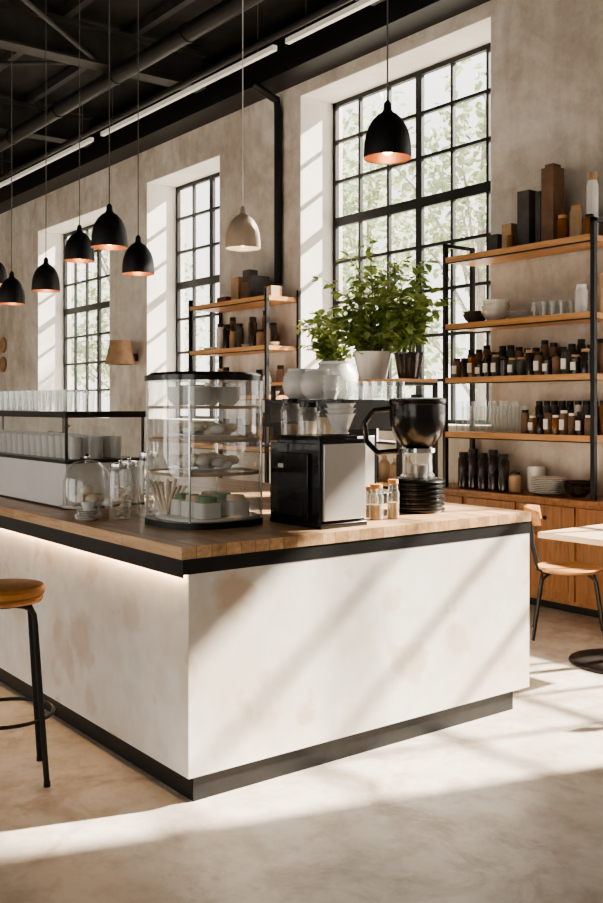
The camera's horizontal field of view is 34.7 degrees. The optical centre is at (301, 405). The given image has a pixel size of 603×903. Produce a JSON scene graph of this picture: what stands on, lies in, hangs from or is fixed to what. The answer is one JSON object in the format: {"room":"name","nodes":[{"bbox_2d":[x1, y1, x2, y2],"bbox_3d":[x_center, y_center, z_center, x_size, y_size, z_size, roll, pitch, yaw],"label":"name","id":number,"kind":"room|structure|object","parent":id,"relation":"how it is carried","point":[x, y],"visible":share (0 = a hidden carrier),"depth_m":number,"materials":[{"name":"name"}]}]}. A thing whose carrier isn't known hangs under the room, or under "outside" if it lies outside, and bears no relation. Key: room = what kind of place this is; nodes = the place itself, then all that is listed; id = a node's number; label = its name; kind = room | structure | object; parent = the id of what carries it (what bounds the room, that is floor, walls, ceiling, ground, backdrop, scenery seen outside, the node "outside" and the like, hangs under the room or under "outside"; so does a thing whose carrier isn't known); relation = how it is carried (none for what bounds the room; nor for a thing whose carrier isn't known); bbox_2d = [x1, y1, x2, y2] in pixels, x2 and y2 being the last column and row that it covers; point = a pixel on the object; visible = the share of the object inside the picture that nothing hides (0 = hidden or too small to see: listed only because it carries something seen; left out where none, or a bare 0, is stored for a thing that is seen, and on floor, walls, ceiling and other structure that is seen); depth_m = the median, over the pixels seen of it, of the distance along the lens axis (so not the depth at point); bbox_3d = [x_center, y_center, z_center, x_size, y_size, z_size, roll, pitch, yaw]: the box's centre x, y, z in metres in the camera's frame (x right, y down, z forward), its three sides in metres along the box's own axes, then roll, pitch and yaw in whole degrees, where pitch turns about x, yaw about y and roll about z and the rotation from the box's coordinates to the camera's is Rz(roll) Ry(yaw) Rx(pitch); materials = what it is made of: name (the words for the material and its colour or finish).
{"room":"cafe","nodes":[
{"label":"cafe","id":0,"kind":"room"},
{"bbox_2d":[0,0,334,169],"bbox_3d":[-3.284,-4.256,5.674,12.300,0.200,23.600,0,0,-38],"label":"ceiling","id":1,"kind":"structure","parent":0,"point":[225,40],"depth_m":11.04,"materials":[{"name":"black metal"}]},
{"bbox_2d":[0,0,384,185],"bbox_3d":[-3.601,-3.906,5.430,10.900,0.500,23.000,0,0,-38],"label":"ceiling beams","id":2,"kind":"structure","parent":1,"relation":"attached to","point":[29,30],"depth_m":10.43,"materials":[{"name":"black metal"}]},
{"bbox_2d":[0,0,352,284],"bbox_3d":[-0.370,-2.503,7.910,3.745,2.295,23.000,0,0,-38],"label":"pipes","id":3,"kind":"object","parent":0,"point":[224,11],"depth_m":10.55,"materials":[{"name":"black metal"}]},
{"bbox_2d":[0,262,7,285],"bbox_3d":[-3.489,-2.771,11.000,0.280,2.770,0.280,0,0,-38],"label":"pendant lamp","id":4,"kind":"object","parent":3,"relation":"hanging from","point":[3,274],"visible":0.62,"depth_m":10.94,"materials":[{"name":"black metal"}]},
{"bbox_2d":[0,3,25,304],"bbox_3d":[-3.000,-2.606,10.001,0.280,3.100,0.280,0,0,-38],"label":"pendant lamp","id":5,"kind":"object","parent":3,"relation":"hanging from","point":[12,292],"visible":0.94,"depth_m":9.93,"materials":[{"name":"black metal"}]},
{"bbox_2d":[31,257,59,292],"bbox_3d":[-2.558,-2.654,9.672,0.280,3.005,0.280,0,0,-38],"label":"pendant lamp","id":6,"kind":"object","parent":3,"relation":"hanging from","point":[45,279],"visible":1,"depth_m":9.58,"materials":[{"name":"black metal"}]},
{"bbox_2d":[64,0,94,262],"bbox_3d":[-2.069,-2.753,9.002,0.280,2.805,0.280,0,0,-38],"label":"pendant lamp","id":7,"kind":"object","parent":3,"relation":"hanging from","point":[78,249],"visible":0.98,"depth_m":8.93,"materials":[{"name":"black metal"}]},
{"bbox_2d":[91,0,127,250],"bbox_3d":[-1.481,-2.688,7.448,0.280,2.935,0.280,0,0,-38],"label":"pendant lamp","id":8,"kind":"object","parent":3,"relation":"hanging from","point":[109,232],"visible":1,"depth_m":7.37,"materials":[{"name":"black metal"}]},
{"bbox_2d":[122,0,153,275],"bbox_3d":[-1.424,-2.654,8.425,0.280,3.005,0.280,0,0,-38],"label":"pendant lamp","id":9,"kind":"object","parent":3,"relation":"hanging from","point":[137,259],"visible":1,"depth_m":8.35,"materials":[{"name":"black metal"}]},
{"bbox_2d":[225,0,259,251],"bbox_3d":[-0.480,-2.721,7.901,0.290,2.870,0.290,0,0,-38],"label":"pendant lamp","id":10,"kind":"object","parent":3,"relation":"hanging from","point":[242,233],"visible":1,"depth_m":7.82,"materials":[{"name":"beige ceramic"}]},
{"bbox_2d":[364,0,411,164],"bbox_3d":[0.494,-2.788,5.548,0.275,2.735,0.275,0,0,-38],"label":"pendant lamp","id":11,"kind":"object","parent":3,"relation":"hanging from","point":[387,138],"visible":1,"depth_m":5.46,"materials":[{"name":"black metal"}]},
{"bbox_2d":[0,604,602,902],"bbox_3d":[-3.284,1.644,5.674,12.300,0.200,23.600,0,0,-38],"label":"floor","id":12,"kind":"structure","parent":0,"point":[507,806],"depth_m":3.60,"materials":[{"name":"concrete"}]},
{"bbox_2d":[0,578,54,787],"bbox_3d":[-1.231,1.140,4.010,0.406,0.808,0.406,0,0,-21],"label":"bar stool","id":13,"kind":"object","parent":12,"relation":"on","point":[14,592],"visible":1,"depth_m":3.93,"materials":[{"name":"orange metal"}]},
{"bbox_2d":[188,287,300,482],"bbox_3d":[-0.677,0.144,10.978,0.465,2.800,1.600,0,0,-38],"label":"open shelving unit","id":14,"kind":"object","parent":12,"relation":"on","point":[266,300],"visible":0.56,"depth_m":10.58,"materials":[{"name":"brown wood"}]},
{"bbox_2d":[210,412,270,446],"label":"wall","id":15,"kind":"structure","parent":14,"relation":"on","point":[253,429],"depth_m":10.77,"materials":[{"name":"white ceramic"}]},
{"bbox_2d":[203,311,279,349],"label":"jars","id":16,"kind":"object","parent":14,"relation":"on","point":[230,334],"depth_m":10.93,"materials":[{"name":"brown glass"}]},
{"bbox_2d":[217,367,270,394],"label":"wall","id":17,"kind":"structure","parent":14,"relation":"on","point":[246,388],"depth_m":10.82,"materials":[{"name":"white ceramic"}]},
{"bbox_2d":[217,269,281,301],"bbox_3d":[-0.597,-1.346,10.837,0.250,0.340,1.080,0,0,-38],"label":"storage boxes","id":18,"kind":"object","parent":14,"relation":"on","point":[250,284],"visible":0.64,"depth_m":10.71},
{"bbox_2d":[0,470,530,801],"bbox_3d":[-1.459,1.044,6.711,2.070,1.000,5.977,0,0,-38],"label":"counter","id":19,"kind":"object","parent":12,"relation":"on","point":[217,661],"depth_m":4.26,"materials":[{"name":"white plaster"},{"name":"wood"},{"name":"black metal"}]},
{"bbox_2d":[0,410,145,509],"bbox_3d":[-1.700,0.286,6.041,0.470,0.515,2.145,0,0,-38],"label":"display shelf","id":20,"kind":"object","parent":19,"relation":"on","point":[33,464],"visible":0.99,"depth_m":5.31,"materials":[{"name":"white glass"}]},
{"bbox_2d":[1,390,41,409],"label":"glasses","id":21,"kind":"object","parent":20,"relation":"on","point":[40,400],"depth_m":5.98,"materials":[{"name":"clear glass"}]},
{"bbox_2d":[40,393,65,410],"label":"glasses","id":22,"kind":"object","parent":20,"relation":"on","point":[54,393],"depth_m":5.53,"materials":[{"name":"clear glass"}]},
{"bbox_2d":[60,454,113,516],"bbox_3d":[-1.066,0.391,4.804,0.260,0.306,0.260,0,0,-38],"label":"cake dome","id":23,"kind":"object","parent":19,"relation":"on","point":[87,491],"visible":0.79,"depth_m":4.77,"materials":[{"name":"clear glass"}]},
{"bbox_2d":[76,501,99,520],"bbox_3d":[-1.013,0.498,4.580,0.110,0.091,0.110,0,0,-38],"label":"cup","id":24,"kind":"object","parent":19,"relation":"on","point":[87,513],"visible":1,"depth_m":4.55,"materials":[{"name":"white ceramic"}]},
{"bbox_2d":[109,447,158,518],"bbox_3d":[-0.862,0.372,4.748,0.240,0.336,0.277,0,0,36],"label":"jars","id":25,"kind":"object","parent":19,"relation":"on","point":[125,464],"visible":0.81,"depth_m":4.75,"materials":[{"name":"clear glass"}]},
{"bbox_2d":[144,371,262,529],"bbox_3d":[-0.455,0.195,4.510,0.509,0.698,0.509,0,0,-38],"label":"display case","id":26,"kind":"object","parent":19,"relation":"on","point":[180,510],"visible":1,"depth_m":4.39,"materials":[{"name":"clear glass"},{"name":"black metal"}]},
{"bbox_2d":[270,399,332,443],"bbox_3d":[0.037,0.253,5.059,0.180,0.583,0.440,0,0,-38],"label":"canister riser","id":27,"kind":"object","parent":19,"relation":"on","point":[322,425],"visible":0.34,"depth_m":5.01,"materials":[{"name":"clear glass"}]},
{"bbox_2d":[270,434,366,529],"bbox_3d":[0.069,0.337,4.472,0.285,0.415,0.390,0,0,-38],"label":"coffee machine","id":28,"kind":"object","parent":19,"relation":"on","point":[318,481],"visible":0.98,"depth_m":4.34,"materials":[{"name":"black plastic"}]},
{"bbox_2d":[325,403,355,433],"bbox_3d":[0.179,0.057,4.423,0.144,0.141,0.144,0,0,-38],"label":"coffee dripper","id":29,"kind":"object","parent":28,"relation":"on","point":[340,416],"visible":1,"depth_m":4.38,"materials":[{"name":"white ceramic"}]},
{"bbox_2d":[265,399,404,503],"bbox_3d":[0.216,0.254,5.612,0.546,0.580,0.720,0,0,-38],"label":"espresso machine","id":30,"kind":"object","parent":19,"relation":"on","point":[275,416],"visible":0.21,"depth_m":5.33,"materials":[{"name":"black metal"}]},
{"bbox_2d":[282,361,357,399],"bbox_3d":[0.148,-0.150,5.638,0.443,0.225,0.466,0,0,-38],"label":"jugs","id":31,"kind":"object","parent":30,"relation":"on","point":[332,379],"visible":0.9,"depth_m":5.59,"materials":[{"name":"white ceramic"}]},
{"bbox_2d":[346,381,404,398],"bbox_3d":[0.418,-0.090,5.499,0.224,0.096,0.291,0,0,-38],"label":"glasses","id":32,"kind":"object","parent":30,"relation":"on","point":[374,381],"visible":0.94,"depth_m":5.47,"materials":[{"name":"clear glass"}]},
{"bbox_2d":[366,479,398,519],"bbox_3d":[0.366,0.448,4.684,0.154,0.187,0.185,0,0,-38],"label":"spice jars","id":33,"kind":"object","parent":19,"relation":"on","point":[374,511],"visible":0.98,"depth_m":4.64,"materials":[{"name":"clear glass"}]},
{"bbox_2d":[362,395,445,513],"bbox_3d":[0.558,0.242,5.015,0.344,0.603,0.373,0,0,-38],"label":"coffee grinder","id":34,"kind":"object","parent":19,"relation":"on","point":[417,422],"visible":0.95,"depth_m":4.89,"materials":[{"name":"black plastic"}]},
{"bbox_2d":[271,378,437,488],"bbox_3d":[0.383,0.671,7.795,0.408,1.745,1.600,0,0,-38],"label":"bar shelf","id":35,"kind":"object","parent":12,"relation":"on","point":[399,383],"visible":0.22,"depth_m":7.23,"materials":[{"name":"black metal"}]},
{"bbox_2d":[276,365,283,381],"label":"jars","id":36,"kind":"object","parent":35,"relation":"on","point":[280,368],"depth_m":10.55,"materials":[{"name":"brown ceramic"}]},
{"bbox_2d":[291,305,352,365],"bbox_3d":[0.181,-0.525,7.995,0.495,0.648,0.698,0,0,9],"label":"potted plant","id":37,"kind":"object","parent":35,"relation":"on","point":[327,350],"visible":0.68,"depth_m":7.93,"materials":[{"name":"green plant"}]},
{"bbox_2d":[303,235,428,379],"bbox_3d":[0.435,-0.756,7.506,0.936,1.110,0.834,0,0,-18],"label":"potted plant","id":38,"kind":"object","parent":35,"relation":"on","point":[371,362],"visible":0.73,"depth_m":7.46,"materials":[{"name":"green plant"}]},
{"bbox_2d":[377,455,412,480],"bbox_3d":[0.370,0.443,7.763,0.084,0.252,1.459,0,0,-38],"label":"bottles","id":39,"kind":"object","parent":35,"relation":"on","point":[385,471],"visible":0.18,"depth_m":7.38},
{"bbox_2d":[372,258,455,378],"bbox_3d":[0.757,-0.659,7.291,0.663,0.916,0.615,0,0,-38],"label":"potted plant","id":40,"kind":"object","parent":35,"relation":"on","point":[412,324],"visible":0.94,"depth_m":7.23,"materials":[{"name":"green plant"}]},
{"bbox_2d":[443,483,602,617],"bbox_3d":[2.021,1.119,7.476,0.470,0.850,2.820,0,0,-38],"label":"base cabinet","id":41,"kind":"object","parent":12,"relation":"on","point":[574,594],"visible":0.23,"depth_m":7.28,"materials":[{"name":"brown wood"}]},
{"bbox_2d":[458,449,520,491],"bbox_3d":[1.555,0.528,8.025,0.100,0.330,0.658,0,0,-38],"label":"canisters","id":42,"kind":"object","parent":41,"relation":"on","point":[489,471],"visible":1,"depth_m":8.03,"materials":[{"name":"black metal"}]},
{"bbox_2d":[443,217,602,500],"bbox_3d":[1.820,-0.346,7.782,0.375,2.079,1.530,0,0,-38],"label":"open shelving unit","id":43,"kind":"object","parent":41,"relation":"on","point":[592,241],"visible":0.94,"depth_m":7.64,"materials":[{"name":"brown wood"}]},
{"bbox_2d":[455,401,519,432],"bbox_3d":[1.578,0.087,8.060,0.210,0.256,0.646,0,0,-38],"label":"glasses","id":44,"kind":"object","parent":43,"relation":"on","point":[463,401],"visible":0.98,"depth_m":8.07,"materials":[{"name":"clear glass"}]},
{"bbox_2d":[463,299,534,321],"bbox_3d":[1.621,-0.786,8.014,0.250,0.180,0.720,0,0,-38],"label":"stacked bowls","id":45,"kind":"object","parent":43,"relation":"on","point":[493,309],"visible":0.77,"depth_m":7.93,"materials":[{"name":"white ceramic"}]},
{"bbox_2d":[488,163,563,249],"bbox_3d":[1.826,-1.581,7.837,0.200,0.630,0.690,0,0,-38],"label":"storage boxes","id":46,"kind":"object","parent":43,"relation":"on","point":[538,212],"visible":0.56,"depth_m":7.66},
{"bbox_2d":[452,339,602,377],"bbox_3d":[1.793,-0.383,7.778,0.235,0.283,1.398,0,0,-38],"label":"spice jars","id":47,"kind":"object","parent":43,"relation":"on","point":[543,360],"visible":0.8,"depth_m":7.67,"materials":[{"name":"brown glass"}]},
{"bbox_2d":[506,172,598,246],"bbox_3d":[1.993,-1.516,7.537,0.280,0.500,0.810,0,0,-38],"label":"jars","id":48,"kind":"object","parent":43,"relation":"on","point":[592,187],"visible":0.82,"depth_m":7.31,"materials":[{"name":"orange glass"}]},
{"bbox_2d":[521,401,602,434],"bbox_3d":[2.030,0.089,7.495,0.218,0.260,0.686,0,0,-38],"label":"jars","id":49,"kind":"object","parent":43,"relation":"on","point":[562,419],"visible":0.91,"depth_m":7.45,"materials":[{"name":"brown glass"}]},
{"bbox_2d":[527,465,545,491],"bbox_3d":[1.909,0.586,7.844,0.150,0.215,0.150,0,0,-38],"label":"ceramic canister","id":50,"kind":"object","parent":41,"relation":"on","point":[532,470],"visible":0.61,"depth_m":7.79,"materials":[{"name":"white ceramic"}]},
{"bbox_2d":[531,476,565,494],"bbox_3d":[1.938,0.626,7.576,0.267,0.134,0.270,0,0,-38],"label":"stacked plates","id":51,"kind":"object","parent":41,"relation":"on","point":[541,485],"visible":0.96,"depth_m":7.48,"materials":[{"name":"white ceramic"}]},
{"bbox_2d":[562,480,589,497],"bbox_3d":[2.108,0.633,7.354,0.240,0.120,0.240,0,0,-38],"label":"bowls","id":52,"kind":"object","parent":41,"relation":"on","point":[574,488],"visible":0.88,"depth_m":7.28,"materials":[{"name":"black ceramic"}]},
{"bbox_2d":[524,504,602,640],"bbox_3d":[1.769,1.110,6.503,0.536,0.872,0.440,0,0,14],"label":"dining chair","id":53,"kind":"object","parent":12,"relation":"on","point":[567,568],"visible":0.94,"depth_m":6.40,"materials":[{"name":"brown wood"}]},
{"bbox_2d":[538,524,602,673],"bbox_3d":[1.925,1.154,5.802,0.700,0.780,0.700,0,0,-38],"label":"cafe table","id":54,"kind":"object","parent":12,"relation":"on","point":[591,660],"visible":1,"depth_m":5.79,"materials":[{"name":"brown wood"}]},
{"bbox_2d":[0,0,602,495],"bbox_3d":[1.357,-1.306,9.236,0.600,5.700,23.600,0,0,-38],"label":"wall","id":55,"kind":"structure","parent":0,"point":[547,55],"depth_m":10.60,"materials":[{"name":"paint"}]},
{"bbox_2d":[0,337,6,371],"bbox_3d":[-5.416,-0.931,17.526,0.030,0.630,0.280,0,0,-38],"label":"wall plates","id":56,"kind":"object","parent":55,"relation":"attached to","point":[3,344],"visible":1,"depth_m":17.49,"materials":[{"name":"wood"}]},
{"bbox_2d":[37,206,109,418],"bbox_3d":[-3.461,-1.381,15.364,0.480,3.150,2.690,0,0,-38],"label":"trim","id":57,"kind":"structure","parent":55,"relation":"attached to","point":[50,239],"depth_m":16.41,"materials":[{"name":"white paint"}]},
{"bbox_2d":[63,224,109,410],"bbox_3d":[-3.251,-1.381,15.526,0.050,3.150,2.690,0,0,-38],"label":"window","id":58,"kind":"structure","parent":55,"relation":"in","point":[99,305],"depth_m":15.88,"materials":[{"name":"metal"}]},
{"bbox_2d":[105,340,137,364],"bbox_3d":[-2.505,-0.741,13.356,0.417,0.330,0.417,0,0,7],"label":"wall sconce","id":59,"kind":"object","parent":55,"relation":"attached to","point":[120,352],"visible":1,"depth_m":13.21,"materials":[{"name":"fabric"}]},
{"bbox_2d":[145,154,219,421],"bbox_3d":[-1.394,-1.441,12.671,0.480,3.270,1.860,0,0,-38],"label":"trim","id":60,"kind":"structure","parent":55,"relation":"attached to","point":[161,191],"depth_m":13.39,"materials":[{"name":"white paint"}]},
{"bbox_2d":[176,172,218,418],"bbox_3d":[-1.183,-1.441,12.833,0.050,3.270,1.860,0,0,-38],"label":"window","id":61,"kind":"structure","parent":55,"relation":"in","point":[212,279],"depth_m":13.18,"materials":[{"name":"metal"}]},
{"bbox_2d":[0,0,489,213],"bbox_3d":[0.980,-3.746,8.947,0.350,0.460,23.000,0,0,-38],"label":"beam","id":62,"kind":"structure","parent":55,"relation":"attached to","point":[362,32],"depth_m":10.78,"materials":[{"name":"black metal"}]},
{"bbox_2d":[0,137,93,187],"bbox_3d":[-3.765,-3.546,14.135,0.050,0.103,3.399,0,0,-38],"label":"track light","id":63,"kind":"object","parent":62,"relation":"attached to","point":[91,139],"depth_m":13.93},
{"bbox_2d":[100,45,276,135],"bbox_3d":[-1.415,-3.550,11.073,0.050,0.110,3.904,0,0,-38],"label":"track light","id":64,"kind":"object","parent":62,"relation":"attached to","point":[272,48],"depth_m":10.76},
{"bbox_2d":[285,0,377,44],"bbox_3d":[0.270,-3.550,8.878,0.050,0.109,1.332,0,0,-38],"label":"track light","id":65,"kind":"object","parent":62,"relation":"attached to","point":[329,20],"depth_m":8.88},
{"bbox_2d":[300,15,491,427],"bbox_3d":[0.984,-1.596,9.574,0.480,3.580,2.730,0,0,-38],"label":"trim","id":66,"kind":"structure","parent":55,"relation":"attached to","point":[316,105],"depth_m":10.57,"materials":[{"name":"white paint"}]},
{"bbox_2d":[333,42,490,424],"bbox_3d":[1.194,-1.596,9.735,0.050,3.580,2.730,0,0,-38],"label":"window","id":67,"kind":"structure","parent":55,"relation":"in","point":[421,202],"depth_m":9.71,"materials":[{"name":"metal"}]},
{"label":"outside","id":68,"kind":"structure","parent":0,"visible":0},
{"bbox_3d":[22.348,1.744,42.367,72.950,0.200,120.000,0,0,-38],"label":"ground","id":69,"kind":"structure","parent":68,"visible":0},
{"bbox_2d":[71,269,102,384],"bbox_3d":[-11.611,-2.794,39.263,6.805,8.888,7.880,0,0,-22],"label":"tree","id":70,"kind":"object","parent":69,"relation":"on","point":[72,296],"visible":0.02,"depth_m":39.11,"materials":[{"name":"green plant"}]},
{"bbox_2d":[71,229,218,398],"bbox_3d":[-6.111,-3.373,33.392,7.956,10.046,7.259,0,0,-38],"label":"tree","id":71,"kind":"object","parent":69,"relation":"on","point":[81,349],"visible":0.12,"depth_m":32.79,"materials":[{"name":"green plant"}]},
{"bbox_2d":[342,95,469,398],"bbox_3d":[1.567,-3.469,27.911,6.117,10.237,8.110,0,0,2],"label":"tree","id":72,"kind":"object","parent":69,"relation":"on","point":[372,196],"visible":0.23,"depth_m":26.58,"materials":[{"name":"green plant"}]},
{"bbox_2d":[342,58,485,419],"bbox_3d":[4.213,-3.354,21.867,7.476,10.007,7.389,0,0,12],"label":"tree","id":73,"kind":"object","parent":69,"relation":"on","point":[479,176],"visible":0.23,"depth_m":21.21,"materials":[{"name":"green plant"}]}
]}

